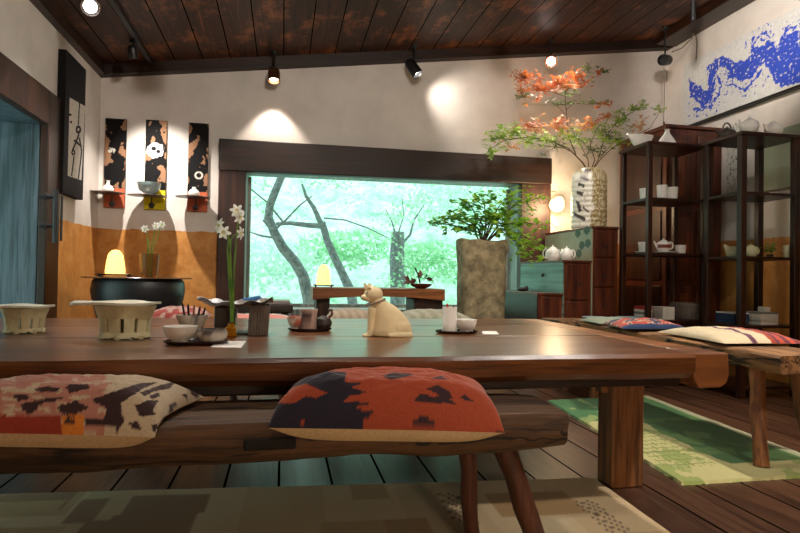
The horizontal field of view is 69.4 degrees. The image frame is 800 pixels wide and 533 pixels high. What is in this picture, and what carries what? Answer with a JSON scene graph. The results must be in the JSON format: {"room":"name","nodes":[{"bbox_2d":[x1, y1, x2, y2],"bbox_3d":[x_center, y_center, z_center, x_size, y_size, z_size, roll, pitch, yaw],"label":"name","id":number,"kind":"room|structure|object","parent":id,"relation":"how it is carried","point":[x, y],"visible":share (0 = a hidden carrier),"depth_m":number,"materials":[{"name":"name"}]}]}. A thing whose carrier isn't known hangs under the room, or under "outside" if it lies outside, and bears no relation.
{"room":"tea room","nodes":[
{"label":"tea room","id":0,"kind":"room"},
{"bbox_2d":[0,0,100,317],"bbox_3d":[-2.230,-0.454,1.360,0.850,2.478,6.740,1,-1,-11],"label":"wall","id":1,"kind":"structure","parent":0,"point":[28,39],"depth_m":4.12,"materials":[{"name":"paint"}]},
{"bbox_2d":[0,52,62,317],"bbox_3d":[-2.461,-0.167,2.737,0.956,1.940,2.137,1,-1,-11],"label":"door","id":2,"kind":"structure","parent":1,"relation":"in","point":[31,208],"depth_m":3.63,"materials":[{"name":"brown wood"}]},
{"bbox_2d":[29,0,104,73],"bbox_3d":[-1.761,-1.644,1.425,0.050,0.095,6.650,1,-1,-11],"label":"trim","id":3,"kind":"structure","parent":1,"relation":"attached to","point":[48,9],"depth_m":3.94,"materials":[{"name":"brown wood"}]},
{"bbox_2d":[57,49,85,199],"bbox_3d":[-2.303,-0.970,4.049,0.049,0.959,0.395,1,-1,-11],"label":"painting","id":4,"kind":"object","parent":1,"relation":"attached to","point":[71,85],"visible":1,"depth_m":3.99},
{"bbox_2d":[94,274,134,276],"bbox_3d":[-1.966,0.061,3.989,0.235,0.020,0.100,1,-1,-11],"label":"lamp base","id":5,"kind":"object","parent":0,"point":[99,275],"depth_m":3.95,"materials":[{"name":"paint"}]},
{"bbox_2d":[313,284,333,287],"bbox_3d":[-0.555,0.141,4.192,0.145,0.020,0.100,1,-1,-11],"label":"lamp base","id":6,"kind":"object","parent":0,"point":[315,285],"depth_m":4.15,"materials":[{"name":"paint"}]},
{"bbox_2d":[95,51,667,317],"bbox_3d":[-0.249,-0.741,5.316,6.310,3.245,0.220,1,-1,-11],"label":"wall","id":7,"kind":"structure","parent":0,"point":[450,106],"depth_m":5.17,"materials":[{"name":"paint"}]},
{"bbox_2d":[103,118,126,207],"bbox_3d":[-2.348,-0.851,4.768,0.162,0.734,0.021,1,-1,-11],"label":"wall panel","id":8,"kind":"object","parent":7,"relation":"attached to","point":[115,129],"visible":0.92,"depth_m":4.76,"materials":[{"name":"fabric"}]},
{"bbox_2d":[90,190,124,206],"bbox_3d":[-2.374,-0.542,4.649,0.297,0.110,0.230,1,-1,-11],"label":"shelf","id":9,"kind":"object","parent":8,"relation":"attached to","point":[111,203],"visible":0.93,"depth_m":4.67,"materials":[{"name":"wood"}]},
{"bbox_2d":[144,119,167,209],"bbox_3d":[-2.041,-0.848,4.831,0.166,0.748,0.021,1,-1,-11],"label":"wall panel","id":10,"kind":"object","parent":7,"relation":"attached to","point":[156,130],"visible":0.85,"depth_m":4.82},
{"bbox_2d":[127,193,166,207],"bbox_3d":[-2.061,-0.531,4.712,0.309,0.100,0.230,1,-1,-11],"label":"shelf","id":11,"kind":"object","parent":10,"relation":"attached to","point":[151,205],"visible":1,"depth_m":4.70,"materials":[{"name":"wood"}]},
{"bbox_2d":[137,181,160,193],"bbox_3d":[-2.047,-0.631,4.716,0.184,0.100,0.184,1,-1,-11],"label":"bowl","id":12,"kind":"object","parent":11,"relation":"on","point":[147,187],"visible":0.82,"depth_m":4.65,"materials":[{"name":"ceramic"}]},
{"bbox_2d":[187,122,208,211],"bbox_3d":[-1.710,-0.839,4.897,0.161,0.751,0.021,1,-1,-11],"label":"wall panel","id":13,"kind":"object","parent":7,"relation":"attached to","point":[198,145],"visible":0.93,"depth_m":4.89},
{"bbox_2d":[175,195,209,209],"bbox_3d":[-1.712,-0.524,4.782,0.281,0.106,0.230,1,-1,-11],"label":"shelf","id":14,"kind":"object","parent":13,"relation":"attached to","point":[195,207],"visible":1,"depth_m":4.78,"materials":[{"name":"wood"}]},
{"bbox_2d":[216,138,551,315],"bbox_3d":[-0.087,-0.085,5.310,3.031,1.939,0.360,1,-1,-11],"label":"window","id":15,"kind":"structure","parent":7,"relation":"in","point":[363,214],"depth_m":5.33,"materials":[{"name":"brown wood"}]},
{"bbox_2d":[98,39,673,77],"bbox_3d":[0.124,-1.907,5.248,5.250,0.808,0.090,1,-1,-11],"label":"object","id":16,"kind":"structure","parent":7,"relation":"attached to","point":[192,66],"depth_m":5.13,"materials":[{"name":"brown wood"}]},
{"bbox_2d":[549,196,563,211],"bbox_3d":[1.486,-0.589,5.486,0.141,0.162,0.212,1,-1,14],"label":"wall lamp","id":17,"kind":"object","parent":7,"relation":"attached to","point":[556,205],"visible":1,"depth_m":5.41,"materials":[{"name":"white"}]},
{"bbox_2d":[52,0,714,62],"bbox_3d":[0.776,-2.043,2.040,5.850,0.902,7.240,1,-1,-11],"label":"ceiling","id":18,"kind":"structure","parent":0,"point":[168,29],"depth_m":4.57,"materials":[{"name":"wood"}]},
{"bbox_2d":[80,0,100,16],"bbox_3d":[-1.899,-1.612,3.541,0.110,0.161,0.114,2,-1,-34],"label":"ceiling spotlight","id":19,"kind":"object","parent":18,"relation":"attached to","point":[91,8],"visible":1,"depth_m":3.53,"materials":[{"name":"silver metal"}]},
{"bbox_2d":[108,0,152,63],"bbox_3d":[-1.599,-1.700,2.564,0.036,0.031,4.417,1,-1,-11],"label":"track rail","id":20,"kind":"object","parent":18,"relation":"attached to","point":[117,8],"visible":1,"depth_m":4.08,"materials":[{"name":"black metal"}]},
{"bbox_2d":[127,39,138,57],"bbox_3d":[-1.999,-1.621,4.331,0.072,0.136,0.090,1,-1,8],"label":"ceiling spotlight","id":21,"kind":"object","parent":18,"relation":"attached to","point":[132,50],"visible":0.98,"depth_m":4.30,"materials":[{"name":"black metal"}]},
{"bbox_2d":[268,51,279,83],"bbox_3d":[-1.059,-1.675,4.867,0.101,0.260,0.118,1,-1,-11],"label":"ceiling spotlight","id":22,"kind":"object","parent":18,"relation":"attached to","point":[273,72],"visible":1,"depth_m":4.85,"materials":[{"name":"brown metal"}]},
{"bbox_2d":[405,44,422,78],"bbox_3d":[0.123,-1.802,5.089,0.160,0.290,0.100,1,-1,12],"label":"ceiling spotlight","id":23,"kind":"object","parent":18,"relation":"attached to","point":[411,65],"visible":1,"depth_m":5.06,"materials":[{"name":"black metal"}]},
{"bbox_2d":[545,39,556,67],"bbox_3d":[1.401,-1.970,5.362,0.110,0.260,0.121,1,-1,10],"label":"ceiling spotlight","id":24,"kind":"object","parent":18,"relation":"attached to","point":[550,60],"visible":1,"depth_m":5.34,"materials":[{"name":"silver metal"}]},
{"bbox_2d":[657,26,672,65],"bbox_3d":[2.471,-2.042,5.378,0.134,0.366,0.100,2,-1,-38],"label":"ceiling spotlight","id":25,"kind":"object","parent":18,"relation":"attached to","point":[665,59],"visible":1,"depth_m":5.36,"materials":[{"name":"black metal"}]},
{"bbox_2d":[690,0,695,21],"bbox_3d":[2.264,-2.045,4.464,0.036,0.300,0.036,1,-1,-11],"label":"hanging rod","id":26,"kind":"object","parent":18,"relation":"hanging from","point":[693,2],"visible":1,"depth_m":4.45,"materials":[{"name":"black metal"}]},
{"bbox_2d":[0,375,799,532],"bbox_3d":[0.414,0.887,1.878,6.310,0.100,7.140,1,-1,-11],"label":"floor","id":27,"kind":"structure","parent":0,"point":[769,506],"depth_m":2.31,"materials":[{"name":"wood"}]},
{"bbox_2d":[81,276,192,317],"bbox_3d":[-1.847,0.455,4.059,0.731,0.761,0.548,1,-1,-11],"label":"table","id":28,"kind":"object","parent":27,"relation":"on","point":[170,291],"visible":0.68,"depth_m":3.87,"materials":[{"name":"metal"}]},
{"bbox_2d":[94,250,134,276],"bbox_3d":[-1.965,-0.022,3.990,0.235,0.186,0.127,1,-1,-11],"label":"candle lamp","id":29,"kind":"object","parent":28,"relation":"on","point":[115,265],"visible":1,"depth_m":3.95,"materials":[{"name":"paint"}]},
{"bbox_2d":[138,253,160,276],"bbox_3d":[-1.762,-0.007,4.062,0.144,0.165,0.144,1,-1,-11],"label":"glass vase","id":30,"kind":"object","parent":28,"relation":"on","point":[148,262],"visible":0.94,"depth_m":4.01,"materials":[{"name":"brown"}]},
{"bbox_2d":[141,221,165,253],"bbox_3d":[-1.734,-0.127,4.060,0.170,0.388,0.024,1,-1,-11],"label":"narcissus","id":31,"kind":"object","parent":30,"relation":"in","point":[156,225],"visible":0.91,"depth_m":4.06,"materials":[{"name":"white plant"}]},
{"bbox_2d":[230,302,292,399],"bbox_3d":[-0.919,0.544,3.796,0.411,0.605,0.320,1,-1,-11],"label":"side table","id":32,"kind":"object","parent":27,"relation":"on","point":[284,309],"visible":0.16,"depth_m":3.67,"materials":[{"name":"brown wood"}]},
{"bbox_2d":[240,299,289,303],"bbox_3d":[-0.886,0.231,3.787,0.324,0.022,0.240,1,-1,-11],"label":"book","id":33,"kind":"object","parent":32,"relation":"on","point":[275,301],"visible":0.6,"depth_m":3.69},
{"bbox_2d":[0,478,669,532],"bbox_3d":[-0.266,0.809,1.238,2.483,0.014,2.071,1,-1,-11],"label":"rug","id":34,"kind":"object","parent":27,"relation":"on","point":[564,505],"visible":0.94,"depth_m":1.93,"materials":[{"name":"carpet"}]},
{"bbox_2d":[0,393,568,532],"bbox_3d":[-0.554,0.590,1.432,2.005,0.446,0.338,1,-1,-11],"label":"wooden bench","id":35,"kind":"object","parent":34,"relation":"on","point":[223,431],"visible":0.64,"depth_m":1.42,"materials":[{"name":"brown wood"}]},
{"bbox_2d":[0,373,203,447],"bbox_3d":[-0.770,0.328,1.376,0.556,0.154,0.249,1,-1,-11],"label":"cushion","id":36,"kind":"object","parent":35,"relation":"on","point":[48,410],"visible":1,"depth_m":1.29,"materials":[{"name":"fabric"}]},
{"bbox_2d":[268,366,504,441],"bbox_3d":[-0.026,0.353,1.526,0.623,0.171,0.240,1,-1,-11],"label":"cushion","id":37,"kind":"object","parent":35,"relation":"on","point":[383,403],"visible":1,"depth_m":1.43,"materials":[{"name":"fabric"}]},
{"bbox_2d":[0,318,728,487],"bbox_3d":[-0.432,0.546,2.292,2.762,0.569,1.463,1,-1,-11],"label":"wooden table","id":38,"kind":"object","parent":34,"relation":"on","point":[524,353],"visible":0.82,"depth_m":1.81,"materials":[{"name":"brown wood"}]},
{"bbox_2d":[0,303,54,333],"bbox_3d":[-1.395,0.191,2.115,0.226,0.103,0.169,1,-1,-11],"label":"bowl","id":39,"kind":"object","parent":38,"relation":"on","point":[17,317],"visible":1,"depth_m":2.08,"materials":[{"name":"ceramic"}]},
{"bbox_2d":[70,300,160,339],"bbox_3d":[-0.979,0.183,2.002,0.280,0.128,0.212,1,-1,-11],"label":"bowl","id":40,"kind":"object","parent":38,"relation":"on","point":[117,319],"visible":1,"depth_m":1.95,"materials":[{"name":"ceramic"}]},
{"bbox_2d":[176,314,207,337],"bbox_3d":[-0.714,0.208,1.981,0.104,0.086,0.104,1,-1,-11],"label":"pencil cup","id":41,"kind":"object","parent":38,"relation":"on","point":[200,320],"visible":0.51,"depth_m":1.95,"materials":[{"name":"ceramic"}]},
{"bbox_2d":[163,338,228,345],"bbox_3d":[-0.661,0.244,1.876,0.204,0.012,0.127,1,-1,-11],"label":"tray","id":42,"kind":"object","parent":38,"relation":"on","point":[193,341],"visible":0.7,"depth_m":1.83,"materials":[{"name":"paint"}]},
{"bbox_2d":[163,325,197,341],"bbox_3d":[-0.705,0.217,1.855,0.106,0.052,0.106,1,-1,-11],"label":"bowl","id":43,"kind":"object","parent":42,"relation":"on","point":[175,333],"visible":0.97,"depth_m":1.82,"materials":[{"name":"white ceramic"}]},
{"bbox_2d":[196,328,227,341],"bbox_3d":[-0.610,0.224,1.876,0.100,0.042,0.100,1,-1,-11],"label":"bowl","id":44,"kind":"object","parent":42,"relation":"on","point":[203,334],"visible":0.97,"depth_m":1.84,"materials":[{"name":"ceramic"}]},
{"bbox_2d":[211,341,245,347],"bbox_3d":[-0.553,0.251,1.866,0.098,0.001,0.180,1,-1,-11],"label":"card","id":45,"kind":"object","parent":38,"relation":"on","point":[230,344],"visible":0.79,"depth_m":1.84,"materials":[{"name":"white paper"}]},
{"bbox_2d":[225,323,236,336],"bbox_3d":[-0.612,0.230,2.092,0.040,0.050,0.036,1,-1,-11],"label":"vase","id":46,"kind":"object","parent":38,"relation":"on","point":[231,328],"visible":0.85,"depth_m":2.08,"materials":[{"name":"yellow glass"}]},
{"bbox_2d":[215,204,244,321],"bbox_3d":[-0.618,-0.013,2.083,0.105,0.427,0.046,1,-1,-11],"label":"narcissus","id":47,"kind":"object","parent":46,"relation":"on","point":[236,210],"visible":1,"depth_m":2.09,"materials":[{"name":"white plant"}]},
{"bbox_2d":[215,218,223,233],"bbox_3d":[-0.650,-0.146,2.078,0.055,0.058,0.017,0,-1,39],"label":"flower","id":48,"kind":"object","parent":47,"relation":"on","point":[220,229],"depth_m":2.07,"materials":[{"name":"white plant"}]},
{"bbox_2d":[218,225,230,238],"bbox_3d":[-0.634,-0.124,2.080,0.055,0.052,0.015,1,-1,-1],"label":"flower","id":49,"kind":"object","parent":47,"relation":"on","point":[223,231],"depth_m":2.08,"materials":[{"name":"white plant"}]},
{"bbox_2d":[229,204,243,217],"bbox_3d":[-0.589,-0.201,2.089,0.054,0.050,0.010,1,-1,-17],"label":"flower","id":50,"kind":"object","parent":47,"relation":"on","point":[236,210],"depth_m":2.09,"materials":[{"name":"white plant"}]},
{"bbox_2d":[234,210,244,223],"bbox_3d":[-0.581,-0.179,2.092,0.013,0.049,0.050,0,-1,35],"label":"flower","id":51,"kind":"object","parent":47,"relation":"on","point":[237,213],"depth_m":2.09,"materials":[{"name":"white plant"}]},
{"bbox_2d":[237,226,243,239],"bbox_3d":[-0.577,-0.121,2.092,0.009,0.050,0.050,1,-1,16],"label":"flower","id":52,"kind":"object","parent":47,"relation":"on","point":[241,230],"depth_m":2.09,"materials":[{"name":"white plant"}]},
{"bbox_2d":[197,297,272,335],"bbox_3d":[-0.624,0.183,2.208,0.270,0.146,0.194,1,-1,-11],"label":"stand","id":53,"kind":"object","parent":38,"relation":"on","point":[259,311],"visible":0.94,"depth_m":2.16,"materials":[{"name":"brown wood"}]},
{"bbox_2d":[288,327,331,331],"bbox_3d":[-0.369,0.257,2.371,0.180,0.012,0.112,1,-1,-11],"label":"tray","id":54,"kind":"object","parent":38,"relation":"on","point":[289,328],"visible":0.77,"depth_m":2.33,"materials":[{"name":"paint"}]},
{"bbox_2d":[287,316,300,328],"bbox_3d":[-0.424,0.229,2.361,0.074,0.052,0.074,1,-1,-11],"label":"bowl","id":55,"kind":"object","parent":54,"relation":"on","point":[294,322],"visible":0.8,"depth_m":2.33,"materials":[{"name":"ceramic"}]},
{"bbox_2d":[300,309,317,328],"bbox_3d":[-0.373,0.215,2.357,0.074,0.082,0.074,1,-1,-11],"label":"tea cup","id":56,"kind":"object","parent":54,"relation":"on","point":[308,316],"visible":0.98,"depth_m":2.33,"materials":[{"name":"ceramic"}]},
{"bbox_2d":[316,309,332,328],"bbox_3d":[-0.317,0.216,2.388,0.074,0.084,0.074,1,-1,24],"label":"teapot","id":57,"kind":"object","parent":54,"relation":"on","point":[323,322],"visible":0.83,"depth_m":2.36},
{"bbox_2d":[360,283,412,337],"bbox_3d":[-0.053,0.167,2.223,0.210,0.216,0.140,1,-1,-11],"label":"cat","id":58,"kind":"object","parent":38,"relation":"on","point":[385,319],"visible":0.98,"depth_m":2.19},
{"bbox_2d":[435,329,477,333],"bbox_3d":[0.232,0.267,2.370,0.180,0.012,0.112,1,-1,-11],"label":"tray","id":59,"kind":"object","parent":38,"relation":"on","point":[440,331],"visible":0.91,"depth_m":2.33,"materials":[{"name":"paint"}]},
{"bbox_2d":[442,307,456,330],"bbox_3d":[0.204,0.216,2.365,0.062,0.100,0.062,1,-1,-11],"label":"beaker","id":60,"kind":"object","parent":59,"relation":"on","point":[449,319],"visible":0.96,"depth_m":2.34,"materials":[{"name":"white ceramic"}]},
{"bbox_2d":[457,319,476,330],"bbox_3d":[0.270,0.242,2.373,0.090,0.050,0.090,1,-1,-11],"label":"bowl","id":61,"kind":"object","parent":59,"relation":"on","point":[462,324],"visible":0.88,"depth_m":2.34,"materials":[{"name":"white ceramic"}]},
{"bbox_2d":[310,286,444,317],"bbox_3d":[-0.185,0.514,4.343,0.961,0.707,0.400,1,-1,-11],"label":"table","id":62,"kind":"object","parent":27,"relation":"on","point":[416,298],"visible":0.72,"depth_m":4.19,"materials":[{"name":"brown wood"}]},
{"bbox_2d":[313,265,333,287],"bbox_3d":[-0.553,0.068,4.193,0.145,0.166,0.104,1,-1,-11],"label":"candle lamp","id":63,"kind":"object","parent":62,"relation":"on","point":[323,276],"visible":0.98,"depth_m":4.16,"materials":[{"name":"paint"}]},
{"bbox_2d":[410,284,431,288],"bbox_3d":[0.159,0.148,4.367,0.166,0.035,0.166,1,-1,-11],"label":"shallow dish","id":64,"kind":"object","parent":62,"relation":"on","point":[421,286],"visible":0.99,"depth_m":4.31,"materials":[{"name":"red ceramic"}]},
{"bbox_2d":[404,268,432,284],"bbox_3d":[0.142,0.081,4.348,0.230,0.145,0.088,1,-1,-11],"label":"sprig","id":65,"kind":"object","parent":64,"relation":"in","point":[408,281],"visible":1,"depth_m":4.35,"materials":[{"name":"red plant"}]},
{"bbox_2d":[456,238,507,318],"bbox_3d":[0.627,0.335,4.468,0.410,1.095,0.234,1,-1,-11],"label":"stone planter","id":66,"kind":"object","parent":27,"relation":"on","point":[481,264],"visible":0.56,"depth_m":4.37,"materials":[{"name":"stone"}]},
{"bbox_2d":[427,185,556,267],"bbox_3d":[0.720,-0.316,4.498,1.052,0.642,0.508,1,-1,-11],"label":"maple","id":67,"kind":"object","parent":66,"relation":"in","point":[493,218],"visible":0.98,"depth_m":4.47,"materials":[{"name":"green plant"}]},
{"bbox_2d":[504,290,562,319],"bbox_3d":[1.087,0.555,4.912,0.218,0.684,0.840,1,-1,-11],"label":"wooden chest","id":68,"kind":"object","parent":27,"relation":"on","point":[518,304],"visible":0.37,"depth_m":4.59,"materials":[{"name":"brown wood"}]},
{"bbox_2d":[520,260,591,317],"bbox_3d":[1.306,0.429,4.963,0.266,0.946,0.850,1,-1,-11],"label":"wooden chest","id":69,"kind":"object","parent":27,"relation":"on","point":[572,278],"visible":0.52,"depth_m":4.58,"materials":[{"name":"brown wood"}]},
{"bbox_2d":[542,245,562,260],"bbox_3d":[1.317,-0.116,4.982,0.128,0.143,0.151,0,-1,39],"label":"teapot","id":70,"kind":"object","parent":69,"relation":"on","point":[552,253],"visible":0.89,"depth_m":4.94,"materials":[{"name":"white ceramic"}]},
{"bbox_2d":[558,246,575,259],"bbox_3d":[1.364,-0.107,4.726,0.122,0.119,0.104,0,-1,28],"label":"teapot","id":71,"kind":"object","parent":69,"relation":"on","point":[566,253],"visible":0.91,"depth_m":4.69,"materials":[{"name":"white ceramic"}]},
{"bbox_2d":[541,318,583,389],"bbox_3d":[1.427,0.645,4.311,0.670,0.503,0.300,1,-1,-11],"label":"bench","id":72,"kind":"object","parent":27,"relation":"on","point":[569,321],"visible":0.04,"depth_m":4.16,"materials":[{"name":"brown wood"}]},
{"bbox_2d":[545,226,618,316],"bbox_3d":[1.550,0.292,5.019,0.238,1.230,0.860,1,-1,-11],"label":"wooden chest","id":73,"kind":"object","parent":27,"relation":"on","point":[598,245],"visible":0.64,"depth_m":4.62,"materials":[{"name":"brown wood"}]},
{"bbox_2d":[571,167,607,228],"bbox_3d":[1.628,-0.582,4.980,0.312,0.534,0.282,1,-1,-11],"label":"vase","id":74,"kind":"object","parent":73,"relation":"on","point":[589,184],"visible":0.96,"depth_m":4.87,"materials":[{"name":"ceramic"}]},
{"bbox_2d":[482,61,666,166],"bbox_3d":[1.522,-1.313,4.969,1.752,1.038,0.362,1,-1,-10],"label":"branches","id":75,"kind":"object","parent":74,"relation":"in","point":[500,136],"visible":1,"depth_m":4.93,"materials":[{"name":"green plant"}]},
{"bbox_2d":[619,141,704,387],"bbox_3d":[2.055,-0.012,4.533,0.524,1.838,0.390,1,-1,-11],"label":"display shelf","id":76,"kind":"object","parent":27,"relation":"on","point":[650,149],"visible":0.54,"depth_m":4.43,"materials":[{"name":"brown wood"}]},
{"bbox_2d":[626,133,652,145],"bbox_3d":[1.867,-0.984,4.503,0.228,0.098,0.114,1,-1,-11],"label":"bowl","id":77,"kind":"object","parent":76,"relation":"on","point":[635,139],"visible":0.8,"depth_m":4.46,"materials":[{"name":"white ceramic"}]},
{"bbox_2d":[656,185,667,197],"bbox_3d":[2.030,-0.571,4.479,0.080,0.115,0.080,1,-1,-11],"label":"tea cup","id":78,"kind":"object","parent":76,"relation":"on","point":[661,189],"visible":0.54,"depth_m":4.45,"materials":[{"name":"white ceramic"}]},
{"bbox_2d":[652,315,674,319],"bbox_3d":[2.029,0.394,4.460,0.100,0.023,0.140,1,-1,-11],"label":"box","id":79,"kind":"object","parent":76,"relation":"on","point":[655,317],"visible":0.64,"depth_m":4.40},
{"bbox_2d":[652,312,674,316],"bbox_3d":[2.027,0.370,4.457,0.100,0.023,0.140,1,-1,-11],"label":"box","id":80,"kind":"object","parent":79,"relation":"on","point":[653,313],"visible":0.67,"depth_m":4.39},
{"bbox_2d":[659,129,675,142],"bbox_3d":[2.071,-0.998,4.483,0.160,0.132,0.119,1,-1,-11],"label":"vase","id":81,"kind":"object","parent":76,"relation":"on","point":[667,137],"visible":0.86,"depth_m":4.45,"materials":[{"name":"white ceramic"}]},
{"bbox_2d":[667,187,677,197],"bbox_3d":[2.137,-0.566,4.542,0.090,0.110,0.090,1,-1,-11],"label":"tea cup","id":82,"kind":"object","parent":76,"relation":"on","point":[672,192],"visible":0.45,"depth_m":4.51,"materials":[{"name":"white ceramic"}]},
{"bbox_2d":[675,245,685,252],"bbox_3d":[2.224,-0.132,4.585,0.084,0.075,0.084,1,-1,-11],"label":"tea cup","id":83,"kind":"object","parent":76,"relation":"on","point":[678,248],"visible":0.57,"depth_m":4.55,"materials":[{"name":"white ceramic"}]},
{"bbox_2d":[669,302,698,319],"bbox_3d":[2.270,0.346,4.557,0.266,0.130,0.266,1,-1,-11],"label":"box","id":84,"kind":"object","parent":76,"relation":"on","point":[683,310],"visible":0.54,"depth_m":4.45,"materials":[{"name":"grey wood"}]},
{"bbox_3d":[2.065,-0.105,4.481,0.180,0.013,0.180,1,-1,-11],"label":"saucer","id":85,"kind":"object","parent":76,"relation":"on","visible":0},
{"bbox_2d":[653,238,673,251],"bbox_3d":[2.041,-0.166,4.476,0.135,0.107,0.118,0,-1,29],"label":"teapot","id":86,"kind":"object","parent":85,"relation":"on","point":[663,245],"visible":1,"depth_m":4.44,"materials":[{"name":"white ceramic"}]},
{"bbox_2d":[618,124,721,326],"bbox_3d":[2.453,-0.138,5.296,0.578,2.129,0.736,1,-1,-11],"label":"tall cabinet","id":87,"kind":"object","parent":27,"relation":"on","point":[689,166],"visible":0.5,"depth_m":4.98,"materials":[{"name":"brown wood"}]},
{"bbox_2d":[548,396,799,485],"bbox_3d":[1.401,0.867,3.104,0.810,0.014,1.616,1,-1,-7],"label":"rug","id":88,"kind":"object","parent":27,"relation":"on","point":[687,447],"visible":0.67,"depth_m":2.73,"materials":[{"name":"carpet"}]},
{"bbox_2d":[575,321,799,466],"bbox_3d":[1.549,0.629,3.239,0.351,0.508,1.757,1,-1,-10],"label":"wooden bench","id":89,"kind":"object","parent":27,"relation":"on","point":[759,358],"visible":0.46,"depth_m":2.52,"materials":[{"name":"brown wood"}]},
{"bbox_2d":[580,316,623,323],"bbox_3d":[1.423,0.362,3.901,0.331,0.045,0.331,1,-1,-8],"label":"cushion","id":90,"kind":"object","parent":89,"relation":"on","point":[599,320],"visible":0.52,"depth_m":3.84,"materials":[{"name":"fabric"}]},
{"bbox_2d":[604,317,684,329],"bbox_3d":[1.460,0.341,3.495,0.401,0.065,0.391,1,-1,-2],"label":"patterned cushion","id":91,"kind":"object","parent":89,"relation":"on","point":[644,323],"visible":0.96,"depth_m":3.36,"materials":[{"name":"fabric"}]},
{"bbox_2d":[659,326,799,343],"bbox_3d":[1.659,0.338,2.942,0.416,0.067,0.552,1,-1,-7],"label":"striped cushion","id":92,"kind":"object","parent":89,"relation":"on","point":[723,334],"visible":1,"depth_m":2.76,"materials":[{"name":"fabric"}]},
{"bbox_2d":[702,131,799,398],"bbox_3d":[2.524,-0.006,4.164,0.499,1.830,0.380,1,-1,-11],"label":"display shelf","id":93,"kind":"object","parent":27,"relation":"on","point":[741,140],"visible":0.82,"depth_m":4.05,"materials":[{"name":"brown wood"}]},
{"bbox_2d":[715,122,735,137],"bbox_3d":[2.388,-0.990,4.235,0.144,0.134,0.132,0,-1,27],"label":"teapot","id":94,"kind":"object","parent":93,"relation":"on","point":[725,131],"visible":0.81,"depth_m":4.20,"materials":[{"name":"grey ceramic"}]},
{"bbox_2d":[723,244,735,256],"bbox_3d":[2.402,-0.114,4.173,0.104,0.093,0.128,0,-1,39],"label":"jug","id":95,"kind":"object","parent":93,"relation":"on","point":[729,250],"visible":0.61,"depth_m":4.15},
{"bbox_2d":[738,116,759,131],"bbox_3d":[2.444,-0.989,4.048,0.141,0.129,0.120,0,-1,28],"label":"teapot","id":96,"kind":"object","parent":93,"relation":"on","point":[749,124],"visible":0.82,"depth_m":4.01,"materials":[{"name":"white ceramic"}]},
{"bbox_2d":[746,243,759,255],"bbox_3d":[2.509,-0.117,4.132,0.113,0.101,0.096,0,-1,28],"label":"teapot","id":97,"kind":"object","parent":93,"relation":"on","point":[752,250],"visible":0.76,"depth_m":4.10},
{"bbox_2d":[760,242,777,256],"bbox_3d":[2.730,-0.121,4.278,0.096,0.121,0.110,0,-1,42],"label":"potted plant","id":98,"kind":"object","parent":93,"relation":"on","point":[773,244],"visible":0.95,"depth_m":4.26,"materials":[{"name":"green plant"}]},
{"bbox_2d":[763,120,782,133],"bbox_3d":[2.641,-0.981,4.093,0.132,0.119,0.112,0,-1,28],"label":"teapot","id":99,"kind":"object","parent":93,"relation":"on","point":[772,127],"visible":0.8,"depth_m":4.06,"materials":[{"name":"white ceramic"}]},
{"bbox_2d":[782,245,789,256],"bbox_3d":[2.775,-0.107,4.135,0.068,0.090,0.068,1,-1,-11],"label":"vase","id":100,"kind":"object","parent":93,"relation":"on","point":[786,248],"visible":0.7,"depth_m":4.12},
{"bbox_3d":[-1.011,0.573,3.318,0.841,0.534,0.320,1,-1,-11],"label":"wooden bench","id":101,"kind":"object","parent":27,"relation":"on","visible":0},
{"bbox_2d":[152,306,212,317],"bbox_3d":[-1.244,0.260,3.265,0.330,0.077,0.300,1,-1,-11],"label":"floral cushion","id":102,"kind":"object","parent":101,"relation":"on","point":[169,311],"visible":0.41,"depth_m":3.16,"materials":[{"name":"fabric"}]},
{"bbox_2d":[237,313,286,317],"bbox_3d":[-0.846,0.291,3.345,0.408,0.036,0.300,1,-1,-11],"label":"cushion","id":103,"kind":"object","parent":101,"relation":"on","point":[239,315],"visible":0.25,"depth_m":3.28,"materials":[{"name":"fabric"}]},
{"bbox_3d":[0.044,0.594,3.532,1.066,0.534,0.320,1,-1,-11],"label":"wooden bench","id":104,"kind":"object","parent":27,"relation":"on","visible":0},
{"bbox_2d":[327,308,367,318],"bbox_3d":[-0.297,0.283,3.456,0.287,0.074,0.300,1,-1,-11],"label":"cushion","id":105,"kind":"object","parent":104,"relation":"on","point":[347,313],"visible":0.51,"depth_m":3.34,"materials":[{"name":"fabric"}]},
{"bbox_2d":[402,309,470,318],"bbox_3d":[0.203,0.295,3.558,0.427,0.068,0.300,1,-1,-11],"label":"cushion","id":106,"kind":"object","parent":104,"relation":"on","point":[413,313],"visible":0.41,"depth_m":3.44,"materials":[{"name":"fabric"}]},
{"bbox_2d":[667,0,799,383],"bbox_3d":[3.435,-0.702,2.510,0.200,3.198,6.740,1,-1,-11],"label":"wall","id":107,"kind":"structure","parent":0,"point":[784,109],"depth_m":4.74,"materials":[{"name":"paint"}]},
{"bbox_2d":[656,0,754,46],"bbox_3d":[3.267,-2.256,2.435,0.220,0.098,6.620,1,-1,-11],"label":"trim","id":108,"kind":"structure","parent":107,"relation":"attached to","point":[717,10],"depth_m":5.13,"materials":[{"name":"brown wood"}]},
{"bbox_2d":[726,121,742,193],"bbox_3d":[2.836,-0.899,4.906,0.020,0.630,0.178,1,-1,-11],"label":"picture","id":109,"kind":"object","parent":107,"relation":"attached to","point":[731,152],"visible":0.52,"depth_m":4.93,"materials":[{"name":"grey paper"}]},
{"bbox_2d":[683,6,799,125],"bbox_3d":[2.882,-1.620,4.712,0.044,0.603,1.652,1,-1,-11],"label":"painting","id":110,"kind":"object","parent":107,"relation":"attached to","point":[761,65],"visible":0.99,"depth_m":4.77,"materials":[{"name":"paper"}]},
{"bbox_2d":[764,123,799,191],"bbox_3d":[2.945,-0.821,4.371,0.025,0.480,0.595,1,-1,-11],"label":"framed picture","id":111,"kind":"object","parent":107,"relation":"attached to","point":[776,158],"visible":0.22,"depth_m":4.46,"materials":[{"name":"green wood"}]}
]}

